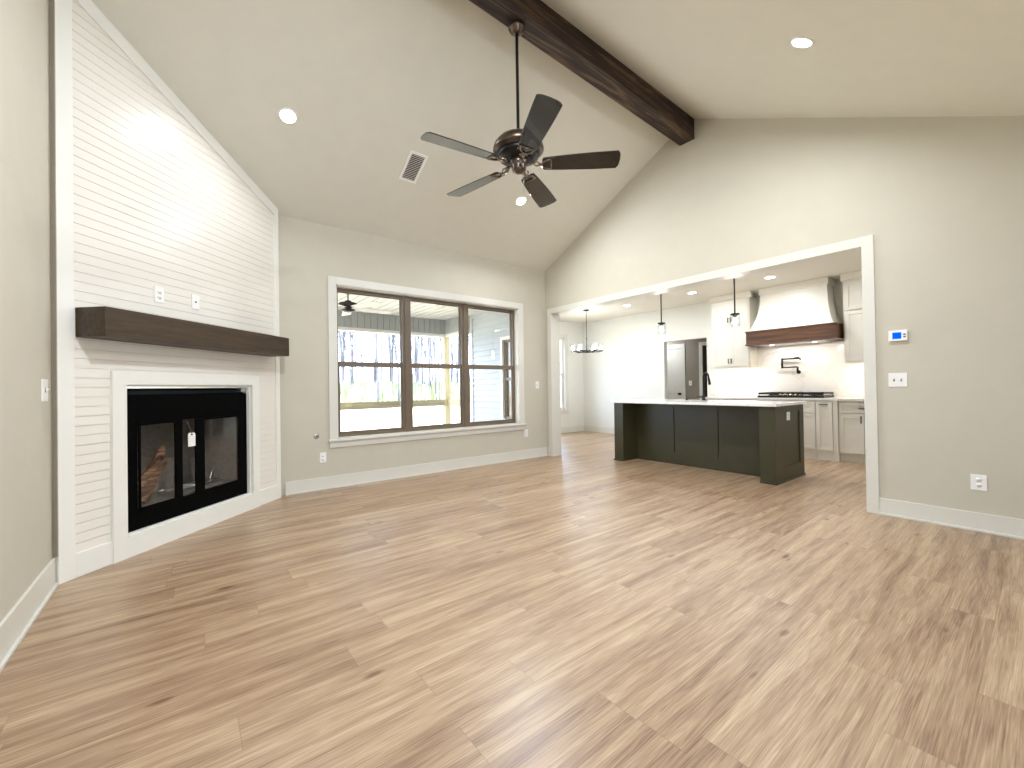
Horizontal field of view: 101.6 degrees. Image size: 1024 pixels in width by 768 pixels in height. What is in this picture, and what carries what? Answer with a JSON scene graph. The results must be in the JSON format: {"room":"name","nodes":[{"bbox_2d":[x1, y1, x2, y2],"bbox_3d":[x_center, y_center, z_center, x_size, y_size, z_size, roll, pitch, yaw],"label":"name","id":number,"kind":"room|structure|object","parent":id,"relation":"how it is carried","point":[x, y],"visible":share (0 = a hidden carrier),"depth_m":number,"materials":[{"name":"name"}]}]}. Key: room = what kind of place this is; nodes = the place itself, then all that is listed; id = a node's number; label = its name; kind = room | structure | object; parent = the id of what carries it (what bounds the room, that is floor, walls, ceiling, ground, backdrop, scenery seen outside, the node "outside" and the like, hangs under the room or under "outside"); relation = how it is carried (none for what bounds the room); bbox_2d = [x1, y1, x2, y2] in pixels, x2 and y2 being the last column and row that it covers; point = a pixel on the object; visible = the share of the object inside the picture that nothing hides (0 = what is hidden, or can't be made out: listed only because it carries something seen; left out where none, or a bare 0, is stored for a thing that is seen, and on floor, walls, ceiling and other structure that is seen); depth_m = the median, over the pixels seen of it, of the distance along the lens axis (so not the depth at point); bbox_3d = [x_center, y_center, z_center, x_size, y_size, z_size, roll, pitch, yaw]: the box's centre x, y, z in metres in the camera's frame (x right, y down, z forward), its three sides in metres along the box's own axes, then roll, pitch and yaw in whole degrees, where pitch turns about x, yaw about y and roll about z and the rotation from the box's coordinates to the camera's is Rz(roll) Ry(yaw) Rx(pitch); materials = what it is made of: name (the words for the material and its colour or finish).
{"room":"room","nodes":[
{"label":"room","id":0,"kind":"room"},
{"bbox_2d":[0,0,52,621],"bbox_3d":[-1.126,-0.993,0.284,0.120,4.323,7.000,-1,-1,-38],"label":"wall","id":1,"kind":"structure","parent":0,"point":[26,540],"depth_m":2.11,"materials":[{"name":"beige paint"}]},
{"bbox_2d":[0,558,58,672],"bbox_3d":[-0.818,1.080,0.034,0.030,0.165,6.290,-1,-1,-38],"label":"baseboard","id":2,"kind":"structure","parent":1,"relation":"attached to","point":[15,625],"depth_m":2.04,"materials":[{"name":"white paint"}]},
{"bbox_2d":[41,379,48,401],"bbox_3d":[-2.669,0.037,2.396,0.022,0.128,0.122,-1,-1,-38],"label":"light switch","id":3,"kind":"object","parent":1,"relation":"attached to","point":[44,382],"visible":1,"depth_m":2.38,"materials":[{"name":"white plastic"}]},
{"bbox_2d":[49,0,280,584],"bbox_3d":[-2.699,-0.681,3.523,0.132,3.797,1.998,-1,0,7],"label":"wall","id":4,"kind":"structure","parent":0,"point":[143,196],"depth_m":2.93,"materials":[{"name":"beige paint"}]},
{"bbox_2d":[154,285,163,302],"bbox_3d":[-2.683,-0.681,3.177,0.009,0.120,0.076,-1,0,7],"label":"wall outlet","id":5,"kind":"object","parent":4,"relation":"attached to","point":[158,291],"visible":1,"depth_m":3.17,"materials":[{"name":"white plastic"}]},
{"bbox_2d":[75,306,288,356],"bbox_3d":[-2.534,-0.386,3.488,0.218,0.188,1.756,-1,0,7],"label":"mantel shelf","id":6,"kind":"object","parent":4,"relation":"attached to","point":[98,322],"visible":1,"depth_m":3.03,"materials":[{"name":"brown wood"}]},
{"bbox_2d":[191,294,198,309],"bbox_3d":[-2.644,-0.684,3.491,0.010,0.117,0.072,-1,0,7],"label":"outlet","id":7,"kind":"object","parent":4,"relation":"attached to","point":[194,298],"visible":1,"depth_m":3.49,"materials":[{"name":"white plastic"}]},
{"bbox_2d":[127,215,547,495],"bbox_3d":[-1.634,-0.324,5.384,5.569,3.079,0.160,-1,-1,-38],"label":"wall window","id":8,"kind":"structure","parent":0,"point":[309,252],"depth_m":5.09,"materials":[{"name":"beige paint"}]},
{"bbox_2d":[320,452,325,462],"bbox_3d":[-2.183,0.850,4.827,0.072,0.117,0.009,-1,-1,-38],"label":"wall outlet","id":9,"kind":"object","parent":8,"relation":"attached to","point":[322,455],"visible":1,"depth_m":4.83,"materials":[{"name":"white plastic"}]},
{"bbox_2d":[285,447,547,495],"bbox_3d":[-0.947,1.137,5.769,3.891,0.142,0.030,-1,-1,-38],"label":"baseboard","id":10,"kind":"structure","parent":8,"relation":"attached to","point":[323,483],"depth_m":5.40,"materials":[{"name":"white paint"}]},
{"bbox_2d":[328,276,526,447],"bbox_3d":[-1.018,-0.268,5.833,2.977,2.015,0.205,-1,-1,-38],"label":"window","id":11,"kind":"structure","parent":8,"relation":"attached to","point":[407,431],"depth_m":5.61,"materials":[{"name":"white paint"}]},
{"bbox_2d":[338,293,486,319],"bbox_3d":[-5.492,-1.441,4.425,12.781,0.048,3.017,-1,-1,-38],"label":"ceiling","id":12,"kind":"structure","parent":0,"point":[419,310],"depth_m":7.96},
{"bbox_2d":[338,294,390,315],"bbox_3d":[-2.535,-1.283,6.556,1.318,0.331,1.352,-1,-1,-38],"label":"fan","id":13,"kind":"object","parent":12,"relation":"hanging from","point":[347,304],"visible":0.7,"depth_m":6.45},
{"bbox_2d":[504,342,510,415],"bbox_3d":[1.765,-0.263,5.661,0.097,2.860,7.965,-1,-1,-38],"label":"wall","id":14,"kind":"structure","parent":0,"point":[509,342],"depth_m":8.04,"materials":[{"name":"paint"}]},
{"bbox_2d":[0,431,1023,767],"bbox_3d":[2.437,1.211,4.889,11.368,0.120,10.205,-1,-1,-38],"label":"floor","id":15,"kind":"structure","parent":0,"point":[580,607],"depth_m":1.94,"materials":[{"name":"brown wood"}]},
{"bbox_2d":[109,371,259,563],"bbox_3d":[-2.875,0.569,3.530,0.542,1.302,1.367,-1,0,7],"label":"fireplace","id":16,"kind":"object","parent":15,"relation":"on","point":[223,464],"visible":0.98,"depth_m":3.50,"materials":[{"name":"white paint"}]},
{"bbox_2d":[141,446,167,503],"bbox_3d":[-2.820,0.703,3.240,0.123,0.403,0.372,-1,0,-6],"label":"bundle","id":17,"kind":"object","parent":16,"relation":"in","point":[150,475],"visible":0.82,"depth_m":3.23,"materials":[{"name":"brown plant"}]},
{"bbox_2d":[187,422,194,446],"bbox_3d":[-2.655,0.413,3.458,0.014,0.206,0.068,-1,0,12],"label":"tag","id":18,"kind":"object","parent":16,"relation":"hanging from","point":[191,436],"visible":1,"depth_m":3.45,"materials":[{"name":"white paper"}]},
{"bbox_2d":[611,399,805,485],"bbox_3d":[2.628,0.697,5.880,0.950,0.918,2.320,-1,-1,-38],"label":"kitchen island","id":19,"kind":"object","parent":15,"relation":"on","point":[747,437],"visible":1,"depth_m":5.54,"materials":[{"name":"green paint"}]},
{"bbox_2d":[611,399,805,406],"bbox_3d":[2.621,0.254,5.883,0.950,0.033,2.320,-1,-1,-38],"label":"island countertop","id":20,"kind":"structure","parent":19,"relation":"on","point":[644,401],"depth_m":5.44,"materials":[{"name":"stone"}]},
{"bbox_2d":[697,372,710,399],"bbox_3d":[2.799,0.033,6.094,0.056,0.408,0.214,-1,-1,-38],"label":"kitchen faucet","id":21,"kind":"object","parent":20,"relation":"on","point":[709,381],"visible":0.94,"depth_m":6.08,"materials":[{"name":"black metal"}]},
{"bbox_2d":[706,399,749,399],"bbox_3d":[3.995,0.705,7.475,0.634,0.885,0.758,-1,-1,-38],"label":"base cabinet","id":22,"kind":"object","parent":15,"relation":"on","point":[706,399],"visible":0.02,"depth_m":7.31,"materials":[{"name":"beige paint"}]},
{"bbox_2d":[705,396,863,400],"bbox_3d":[4.531,0.232,6.772,0.644,0.032,2.580,-1,-1,-38],"label":"countertop","id":23,"kind":"structure","parent":22,"relation":"on","point":[715,397],"depth_m":6.52,"materials":[{"name":"stone"}]},
{"bbox_2d":[757,392,833,397],"bbox_3d":[4.569,0.174,6.752,0.500,0.082,0.920,-1,-1,-38],"label":"cooktop","id":24,"kind":"object","parent":23,"relation":"in","point":[771,394],"visible":0.98,"depth_m":6.60,"materials":[{"name":"black metal"}]},
{"bbox_2d":[778,400,816,458],"bbox_3d":[4.629,0.689,6.635,0.664,0.885,0.503,-1,-1,-38],"label":"base cabinet","id":25,"kind":"object","parent":15,"relation":"on","point":[809,409],"visible":0.31,"depth_m":6.32,"materials":[{"name":"beige paint"}]},
{"bbox_2d":[816,400,833,460],"bbox_3d":[4.849,0.684,6.352,0.664,0.885,0.210,-1,-1,-38],"label":"base cabinet","id":26,"kind":"object","parent":15,"relation":"on","point":[824,408],"visible":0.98,"depth_m":6.17,"materials":[{"name":"beige paint"}]},
{"bbox_2d":[833,401,840,461],"bbox_3d":[4.947,0.681,6.257,0.626,0.885,0.056,-1,-1,-38],"label":"base cabinet","id":27,"kind":"object","parent":15,"relation":"on","point":[837,456],"visible":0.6,"depth_m":6.07,"materials":[{"name":"beige paint"}]},
{"bbox_2d":[838,401,865,463],"bbox_3d":[5.142,0.676,6.000,0.634,0.885,0.585,-1,-1,-38],"label":"base cabinet","id":28,"kind":"object","parent":15,"relation":"on","point":[851,413],"visible":0.5,"depth_m":5.94,"materials":[{"name":"beige paint"}]},
{"bbox_2d":[91,0,1023,271],"bbox_3d":[0.764,-2.441,2.267,5.559,1.694,7.768,-1,-1,-38],"label":"ceiling","id":29,"kind":"structure","parent":0,"point":[363,81],"depth_m":3.56,"materials":[{"name":"paint"}]},
{"bbox_2d":[278,107,297,124],"bbox_3d":[-1.991,-2.379,3.711,0.152,0.071,0.138,-1,-1,-33],"label":"recessed light","id":30,"kind":"object","parent":29,"relation":"in","point":[288,116],"visible":1,"depth_m":3.71,"materials":[{"name":"white plastic"}]},
{"bbox_2d":[398,150,427,183],"bbox_3d":[-1.072,-2.345,4.529,0.200,0.167,0.335,-1,-1,-38],"label":"ceiling vent","id":31,"kind":"object","parent":29,"relation":"in","point":[415,162],"visible":1,"depth_m":4.52,"materials":[{"name":"white plastic"}]},
{"bbox_2d":[515,196,526,205],"bbox_3d":[0.117,-2.372,5.418,0.152,0.071,0.138,-1,-1,-33],"label":"recessed light","id":32,"kind":"object","parent":29,"relation":"in","point":[520,201],"visible":1,"depth_m":5.41,"materials":[{"name":"white plastic"}]},
{"bbox_2d":[469,0,693,145],"bbox_3d":[0.014,-3.014,3.290,5.406,0.279,0.184,0,-1,-39],"label":"ceiling beam","id":33,"kind":"structure","parent":29,"relation":"attached to","point":[547,30],"depth_m":3.81,"materials":[{"name":"brown wood"}]},
{"bbox_2d":[420,20,620,207],"bbox_3d":[0.004,-2.199,3.350,1.518,1.349,1.537,-1,-1,-38],"label":"ceiling fan","id":34,"kind":"object","parent":33,"relation":"hanging from","point":[518,149],"visible":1,"depth_m":3.28,"materials":[{"name":"brown wood"}]},
{"bbox_2d":[790,37,813,48],"bbox_3d":[2.017,-2.375,2.905,0.152,0.073,0.137,0,-1,-43],"label":"recessed light","id":35,"kind":"object","parent":29,"relation":"in","point":[799,42],"visible":1,"depth_m":2.90,"materials":[{"name":"white plastic"}]},
{"bbox_2d":[559,321,583,427],"bbox_3d":[0.603,-0.164,9.889,3.257,2.760,0.140,-1,-1,-38],"label":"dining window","id":36,"kind":"structure","parent":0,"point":[575,417],"depth_m":10.56,"materials":[{"name":"paint"}]},
{"bbox_2d":[510,334,569,414],"bbox_3d":[0.625,-0.237,9.866,1.910,1.995,0.165,-1,-1,-38],"label":"window","id":37,"kind":"structure","parent":36,"relation":"attached to","point":[563,337],"depth_m":10.37,"materials":[{"name":"white paint"}]},
{"bbox_2d":[667,338,706,399],"bbox_3d":[4.013,-0.091,9.074,1.125,2.500,3.400,-1,-1,-38],"label":"wall","id":38,"kind":"structure","parent":0,"point":[691,346],"depth_m":9.63,"materials":[{"name":"paint"}]},
{"bbox_2d":[667,348,681,398],"bbox_3d":[3.822,0.157,10.086,0.126,2.015,0.620,-1,-1,-38],"label":"door","id":39,"kind":"structure","parent":38,"relation":"in","point":[674,356],"depth_m":10.02,"materials":[{"name":"white paint"}]},
{"bbox_2d":[667,344,685,398],"bbox_3d":[3.810,0.115,10.078,0.016,2.110,0.800,-1,-1,-38],"label":"trim","id":40,"kind":"structure","parent":38,"relation":"attached to","point":[682,346],"depth_m":9.79,"materials":[{"name":"white paint"}]},
{"bbox_2d":[699,341,706,399],"bbox_3d":[4.559,0.096,9.114,0.016,2.110,0.960,-1,-1,-38],"label":"trim","id":41,"kind":"structure","parent":38,"relation":"attached to","point":[705,342],"depth_m":9.45,"materials":[{"name":"white paint"}]},
{"bbox_2d":[705,345,707,396],"bbox_3d":[5.338,-0.109,9.344,1.300,2.500,2.200,-1,-1,-38],"label":"wall","id":42,"kind":"structure","parent":0,"point":[706,345],"depth_m":10.12,"materials":[{"name":"paint"}]},
{"bbox_2d":[559,252,861,323],"bbox_3d":[3.021,-1.655,6.664,3.137,0.100,7.965,-1,-1,-38],"label":"ceiling","id":43,"kind":"structure","parent":0,"point":[832,268],"depth_m":7.07,"materials":[{"name":"paint"}]},
{"bbox_2d":[571,309,602,352],"bbox_3d":[1.571,-1.112,8.817,0.661,0.910,0.673,-1,-1,-38],"label":"chandelier","id":44,"kind":"object","parent":43,"relation":"hanging from","point":[580,350],"visible":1,"depth_m":8.80,"materials":[{"name":"black metal"}]},
{"bbox_2d":[658,294,664,331],"bbox_3d":[2.277,-1.176,6.378,0.124,0.840,0.124,-1,-1,-38],"label":"pendant light","id":45,"kind":"object","parent":43,"relation":"hanging from","point":[661,323],"visible":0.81,"depth_m":6.37,"materials":[{"name":"black metal"}]},
{"bbox_2d":[730,278,739,324],"bbox_3d":[2.942,-1.182,5.522,0.124,0.860,0.124,-1,-1,-38],"label":"pendant light","id":46,"kind":"object","parent":43,"relation":"hanging from","point":[734,314],"visible":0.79,"depth_m":5.51,"materials":[{"name":"black metal"}]},
{"bbox_2d":[582,279,863,427],"bbox_3d":[4.320,-0.286,7.647,0.138,2.860,7.965,-1,-1,-38],"label":"wall","id":47,"kind":"structure","parent":0,"point":[634,347],"depth_m":8.74,"materials":[{"name":"paint"}]},
{"bbox_2d":[561,425,583,432],"bbox_3d":[0.615,1.144,9.766,3.107,0.142,0.030,-1,-1,-38],"label":"baseboard","id":48,"kind":"structure","parent":47,"relation":"attached to","point":[573,428],"depth_m":10.47,"materials":[{"name":"white paint"}]},
{"bbox_2d":[584,425,613,433],"bbox_3d":[2.555,1.116,9.826,0.030,0.142,2.317,-1,-1,-38],"label":"baseboard","id":49,"kind":"structure","parent":47,"relation":"attached to","point":[610,430],"depth_m":10.33,"materials":[{"name":"white paint"}]},
{"bbox_2d":[708,290,757,368],"bbox_3d":[4.042,-0.945,7.608,0.374,1.334,0.735,-1,-1,-38],"label":"upper cabinet","id":50,"kind":"object","parent":47,"relation":"attached to","point":[729,350],"visible":1,"depth_m":7.48,"materials":[{"name":"beige paint"}]},
{"bbox_2d":[781,357,800,373],"bbox_3d":[4.684,-0.309,6.997,0.082,0.285,0.302,-1,-1,-38],"label":"pot filler","id":51,"kind":"object","parent":47,"relation":"attached to","point":[782,359],"visible":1,"depth_m":6.97,"materials":[{"name":"black metal"}]},
{"bbox_2d":[745,277,843,346],"bbox_3d":[4.569,-1.137,6.780,0.554,0.978,1.275,-1,-1,-38],"label":"range hood","id":52,"kind":"object","parent":47,"relation":"attached to","point":[803,312],"visible":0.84,"depth_m":6.61,"materials":[{"name":"beige paint"}]},
{"bbox_2d":[840,270,863,363],"bbox_3d":[5.310,-0.976,5.977,0.374,1.334,0.892,-1,-1,-38],"label":"upper cabinet","id":53,"kind":"object","parent":47,"relation":"attached to","point":[852,281],"visible":0.13,"depth_m":6.13,"materials":[{"name":"beige paint"}]},
{"bbox_2d":[472,116,1023,518],"bbox_3d":[2.276,-0.984,4.856,0.074,4.374,10.045,-1,-1,-38],"label":"wall","id":54,"kind":"structure","parent":0,"point":[941,199],"depth_m":3.54,"materials":[{"name":"beige paint"}]},
{"bbox_2d":[338,327,469,337],"bbox_3d":[-6.220,-1.047,5.341,12.750,0.060,0.965,-1,-1,-38],"label":"trim","id":55,"kind":"structure","parent":54,"relation":"attached to","point":[349,329],"depth_m":8.65,"materials":[{"name":"white wood"}]},
{"bbox_2d":[338,310,469,333],"bbox_3d":[-6.224,-1.277,5.336,12.740,0.400,0.955,-1,-1,-38],"label":"trim","id":56,"kind":"structure","parent":54,"relation":"attached to","point":[360,319],"depth_m":8.65,"materials":[{"name":"grey"}]},
{"bbox_2d":[500,336,510,419],"bbox_3d":[0.070,-0.092,7.707,0.110,1.620,0.800,-1,-1,-38],"label":"window","id":57,"kind":"structure","parent":54,"relation":"in","point":[505,340],"depth_m":7.95,"materials":[{"name":"white paint"}]},
{"bbox_2d":[547,234,878,513],"bbox_3d":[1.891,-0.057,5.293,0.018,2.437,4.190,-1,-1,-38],"label":"trim","id":58,"kind":"structure","parent":54,"relation":"attached to","point":[866,243],"depth_m":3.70,"materials":[{"name":"white paint"}]},
{"bbox_2d":[888,373,906,386],"bbox_3d":[3.259,-0.035,3.530,0.022,0.117,0.118,-1,-1,-38],"label":"light switch","id":59,"kind":"object","parent":54,"relation":"attached to","point":[895,379],"visible":1,"depth_m":3.54,"materials":[{"name":"white plastic"}]},
{"bbox_2d":[888,330,907,341],"bbox_3d":[3.257,-0.407,3.525,0.026,0.090,0.120,-1,-1,-38],"label":"thermostat","id":60,"kind":"object","parent":54,"relation":"attached to","point":[899,335],"visible":1,"depth_m":3.52,"materials":[{"name":"white plastic"}]},
{"bbox_2d":[879,498,1023,539],"bbox_3d":[4.270,1.032,2.236,0.030,0.142,3.523,-1,-1,-38],"label":"baseboard","id":61,"kind":"structure","parent":54,"relation":"attached to","point":[1003,526],"depth_m":3.27,"materials":[{"name":"white paint"}]},
{"bbox_2d":[970,474,986,490],"bbox_3d":[3.550,0.749,3.176,0.009,0.117,0.085,-1,-1,-38],"label":"wall outlet","id":62,"kind":"object","parent":54,"relation":"attached to","point":[978,482],"visible":1,"depth_m":3.17,"materials":[{"name":"white plastic"}]},
{"bbox_3d":[-0.150,0.038,8.013,0.041,3.050,2.172,-1,-1,-38],"label":"wall","id":63,"kind":"structure","parent":0,"visible":0},
{"bbox_2d":[470,315,473,421],"bbox_3d":[-0.818,0.062,8.847,0.085,3.034,0.085,-1,-1,-38],"label":"trim","id":64,"kind":"structure","parent":63,"relation":"attached to","point":[471,316],"depth_m":8.81,"materials":[{"name":"white wood"}]},
{"bbox_3d":[-5.512,1.481,4.477,12.771,0.270,3.222,-1,-1,-38],"label":"floor","id":65,"kind":"structure","parent":0,"visible":0},
{"bbox_2d":[442,337,450,423],"bbox_3d":[-1.491,0.134,9.504,0.140,2.380,0.140,-1,-1,-38],"label":"porch post","id":66,"kind":"object","parent":65,"relation":"on","point":[446,382],"visible":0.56,"depth_m":9.45,"materials":[{"name":"brown wood"}]},
{"bbox_2d":[340,399,444,409],"bbox_3d":[-6.497,0.459,5.577,12.580,0.150,0.047,-1,-1,-38],"label":"rail","id":67,"kind":"object","parent":66,"relation":"attached to","point":[438,402],"depth_m":8.57,"materials":[{"name":"brown wood"}]},
{"bbox_2d":[448,399,459,405],"bbox_3d":[-1.193,0.410,9.141,0.040,0.145,0.780,-1,-1,-38],"label":"rail","id":68,"kind":"object","parent":66,"relation":"attached to","point":[451,402],"visible":0.56,"depth_m":9.22,"materials":[{"name":"brown wood"}]},
{"label":"outside","id":69,"kind":"structure","parent":0,"visible":0},
{"bbox_2d":[341,402,470,435],"bbox_3d":[-10.781,1.652,38.329,110.000,0.800,85.000,-1,-1,-38],"label":"ground","id":70,"kind":"structure","parent":69,"point":[359,419],"depth_m":19.78,"materials":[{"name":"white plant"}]},
{"bbox_2d":[338,331,344,391],"bbox_3d":[-10.914,-9.739,26.279,8.506,22.544,8.957,-1,-1,40],"label":"bare tree","id":71,"kind":"object","parent":70,"relation":"on","point":[341,351],"visible":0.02,"depth_m":26.96,"materials":[{"name":"grey plant"}]},
{"bbox_2d":[350,332,352,388],"bbox_3d":[-10.229,-5.830,27.492,4.009,14.646,5.415,-1,-1,42],"label":"bare tree","id":72,"kind":"object","parent":70,"relation":"on","point":[350,332],"visible":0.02,"depth_m":27.47,"materials":[{"name":"grey plant"}]},
{"bbox_2d":[341,331,363,375],"bbox_3d":[-11.620,-3.829,29.736,2.865,10.513,3.183,-1,0,2],"label":"bare tree","id":73,"kind":"object","parent":70,"relation":"on","point":[347,331],"visible":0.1,"depth_m":30.13,"materials":[{"name":"grey plant"}]},
{"bbox_2d":[349,332,359,383],"bbox_3d":[-10.519,-5.606,28.133,5.323,14.239,3.043,-1,0,-18],"label":"bare tree","id":74,"kind":"object","parent":70,"relation":"on","point":[349,332],"visible":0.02,"depth_m":27.58,"materials":[{"name":"grey plant"}]},
{"bbox_2d":[338,331,372,381],"bbox_3d":[-10.221,-3.698,25.922,3.163,10.446,2.847,-1,0,-20],"label":"bare tree","id":75,"kind":"object","parent":70,"relation":"on","point":[343,332],"visible":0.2,"depth_m":26.14,"materials":[{"name":"grey plant"}]},
{"bbox_2d":[351,332,374,382],"bbox_3d":[-12.249,-4.990,33.178,3.471,12.736,3.857,-1,0,29],"label":"bare tree","id":76,"kind":"object","parent":70,"relation":"on","point":[360,332],"visible":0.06,"depth_m":33.68,"materials":[{"name":"grey plant"}]},
{"bbox_2d":[361,332,374,379],"bbox_3d":[-15.265,-7.208,44.095,3.735,17.474,6.533,-1,-1,-30],"label":"bare tree","id":77,"kind":"object","parent":70,"relation":"on","point":[373,350],"visible":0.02,"depth_m":44.00,"materials":[{"name":"grey plant"}]},
{"bbox_2d":[367,333,382,380],"bbox_3d":[-14.020,-6.300,44.147,5.758,15.573,4.262,-1,0,-10],"label":"bare tree","id":78,"kind":"object","parent":70,"relation":"on","point":[369,333],"visible":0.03,"depth_m":43.78,"materials":[{"name":"grey plant"}]},
{"bbox_2d":[374,333,379,384],"bbox_3d":[-11.028,-8.239,35.362,7.647,19.246,7.261,-1,0,3],"label":"bare tree","id":79,"kind":"object","parent":70,"relation":"on","point":[377,333],"visible":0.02,"depth_m":34.70,"materials":[{"name":"grey plant"}]},
{"bbox_2d":[375,333,379,400],"bbox_3d":[-7.910,-8.696,25.852,7.730,20.488,8.140,-1,0,-5],"label":"bare tree","id":80,"kind":"object","parent":70,"relation":"on","point":[376,342],"visible":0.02,"depth_m":26.14,"materials":[{"name":"grey plant"}]},
{"bbox_2d":[381,334,390,395],"bbox_3d":[-9.572,-5.021,31.385,3.927,12.968,3.886,-1,0,-4],"label":"bare tree","id":81,"kind":"object","parent":70,"relation":"on","point":[381,334],"visible":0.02,"depth_m":30.63,"materials":[{"name":"grey plant"}]},
{"bbox_2d":[387,335,390,379],"bbox_3d":[-12.213,-8.154,39.009,7.615,19.166,7.231,-1,-1,43],"label":"bare tree","id":82,"kind":"object","parent":70,"relation":"on","point":[387,335],"visible":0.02,"depth_m":39.09,"materials":[{"name":"grey plant"}]},
{"bbox_2d":[388,334,394,399],"bbox_3d":[-8.394,-8.248,29.030,7.341,19.458,7.731,-1,-1,35],"label":"bare tree","id":83,"kind":"object","parent":70,"relation":"on","point":[388,334],"visible":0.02,"depth_m":29.60,"materials":[{"name":"grey plant"}]},
{"bbox_2d":[390,335,393,381],"bbox_3d":[-9.085,-8.919,32.600,5.296,20.750,7.612,-1,0,-9],"label":"bare tree","id":84,"kind":"object","parent":70,"relation":"on","point":[393,335],"visible":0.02,"depth_m":31.96,"materials":[{"name":"grey plant"}]},
{"bbox_2d":[394,335,399,400],"bbox_3d":[-8.099,-6.190,27.732,3.936,15.421,5.657,-1,-1,39],"label":"bare tree","id":85,"kind":"object","parent":70,"relation":"on","point":[394,335],"visible":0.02,"depth_m":27.84,"materials":[{"name":"grey plant"}]},
{"bbox_2d":[340,379,470,402],"bbox_3d":[-6.372,0.523,36.242,29.547,2.006,15.542,-1,-1,-38],"label":"undergrowth","id":86,"kind":"object","parent":70,"relation":"on","point":[359,391],"visible":0.31,"depth_m":27.76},
{"bbox_2d":[412,336,415,396],"bbox_3d":[-5.797,-5.778,26.061,3.740,14.655,5.376,-1,-1,39],"label":"bare tree","id":87,"kind":"object","parent":70,"relation":"on","point":[415,336],"visible":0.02,"depth_m":25.81,"materials":[{"name":"grey plant"}]},
{"bbox_2d":[415,339,417,384],"bbox_3d":[-7.344,-5.976,29.726,4.500,15.018,4.548,-1,-1,35],"label":"bare tree","id":88,"kind":"object","parent":70,"relation":"on","point":[416,339],"visible":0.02,"depth_m":29.07,"materials":[{"name":"grey plant"}]},
{"bbox_2d":[416,342,420,399],"bbox_3d":[-6.892,-5.904,28.676,3.780,14.812,5.434,-1,0,25],"label":"bare tree","id":89,"kind":"object","parent":70,"relation":"on","point":[416,342],"visible":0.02,"depth_m":28.87,"materials":[{"name":"grey plant"}]},
{"bbox_2d":[417,336,419,378],"bbox_3d":[-9.126,-7.800,40.842,6.807,18.412,5.039,-1,0,26],"label":"bare tree","id":90,"kind":"object","parent":70,"relation":"on","point":[417,336],"visible":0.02,"depth_m":40.26,"materials":[{"name":"grey plant"}]},
{"bbox_2d":[413,337,426,383],"bbox_3d":[-9.048,-5.604,42.035,3.819,14.015,4.244,-1,0,-20],"label":"bare tree","id":91,"kind":"object","parent":70,"relation":"on","point":[413,337],"visible":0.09,"depth_m":41.49,"materials":[{"name":"grey plant"}]},
{"bbox_2d":[421,336,423,384],"bbox_3d":[-7.289,-7.433,31.202,4.877,17.819,6.588,-1,0,5],"label":"bare tree","id":92,"kind":"object","parent":70,"relation":"on","point":[421,336],"visible":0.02,"depth_m":31.38,"materials":[{"name":"grey plant"}]},
{"bbox_2d":[428,337,430,399],"bbox_3d":[-5.116,-8.039,28.250,5.243,19.156,7.082,-1,0,25],"label":"bare tree","id":93,"kind":"object","parent":70,"relation":"on","point":[429,361],"visible":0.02,"depth_m":28.04,"materials":[{"name":"grey plant"}]},
{"bbox_2d":[427,337,437,388],"bbox_3d":[-7.066,-5.787,37.812,5.328,14.251,3.046,-1,0,21],"label":"bare tree","id":94,"kind":"object","parent":70,"relation":"on","point":[427,337],"visible":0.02,"depth_m":37.45,"materials":[{"name":"grey plant"}]},
{"bbox_2d":[430,337,436,398],"bbox_3d":[-5.846,-6.072,28.955,3.250,15.207,5.685,-1,0,-4],"label":"bare tree","id":95,"kind":"object","parent":70,"relation":"on","point":[430,337],"visible":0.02,"depth_m":28.69,"materials":[{"name":"grey plant"}]},
{"bbox_2d":[430,338,436,380],"bbox_3d":[-6.426,-6.905,36.061,6.201,16.585,3.545,-1,-1,37],"label":"bare tree","id":96,"kind":"object","parent":70,"relation":"on","point":[430,338],"visible":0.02,"depth_m":35.73,"materials":[{"name":"grey plant"}]},
{"bbox_2d":[438,338,440,398],"bbox_3d":[-4.647,-6.016,27.077,5.534,15.087,3.850,-1,-1,32],"label":"bare tree","id":97,"kind":"object","parent":70,"relation":"on","point":[438,338],"visible":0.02,"depth_m":27.39,"materials":[{"name":"grey plant"}]},
{"bbox_2d":[439,338,457,382],"bbox_3d":[-5.560,-4.340,37.798,3.439,11.358,3.095,-1,0,10],"label":"bare tree","id":98,"kind":"object","parent":70,"relation":"on","point":[456,345],"visible":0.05,"depth_m":37.87,"materials":[{"name":"grey plant"}]},
{"bbox_2d":[457,338,458,387],"bbox_3d":[-4.875,-8.854,37.246,5.232,20.501,7.520,-1,0,-29],"label":"bare tree","id":99,"kind":"object","parent":70,"relation":"on","point":[458,338],"visible":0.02,"depth_m":36.55,"materials":[{"name":"grey plant"}]},
{"bbox_2d":[451,337,469,381],"bbox_3d":[-5.090,-4.414,39.924,3.432,11.454,3.469,-1,0,-8],"label":"bare tree","id":100,"kind":"object","parent":70,"relation":"on","point":[453,337],"visible":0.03,"depth_m":39.87,"materials":[{"name":"grey plant"}]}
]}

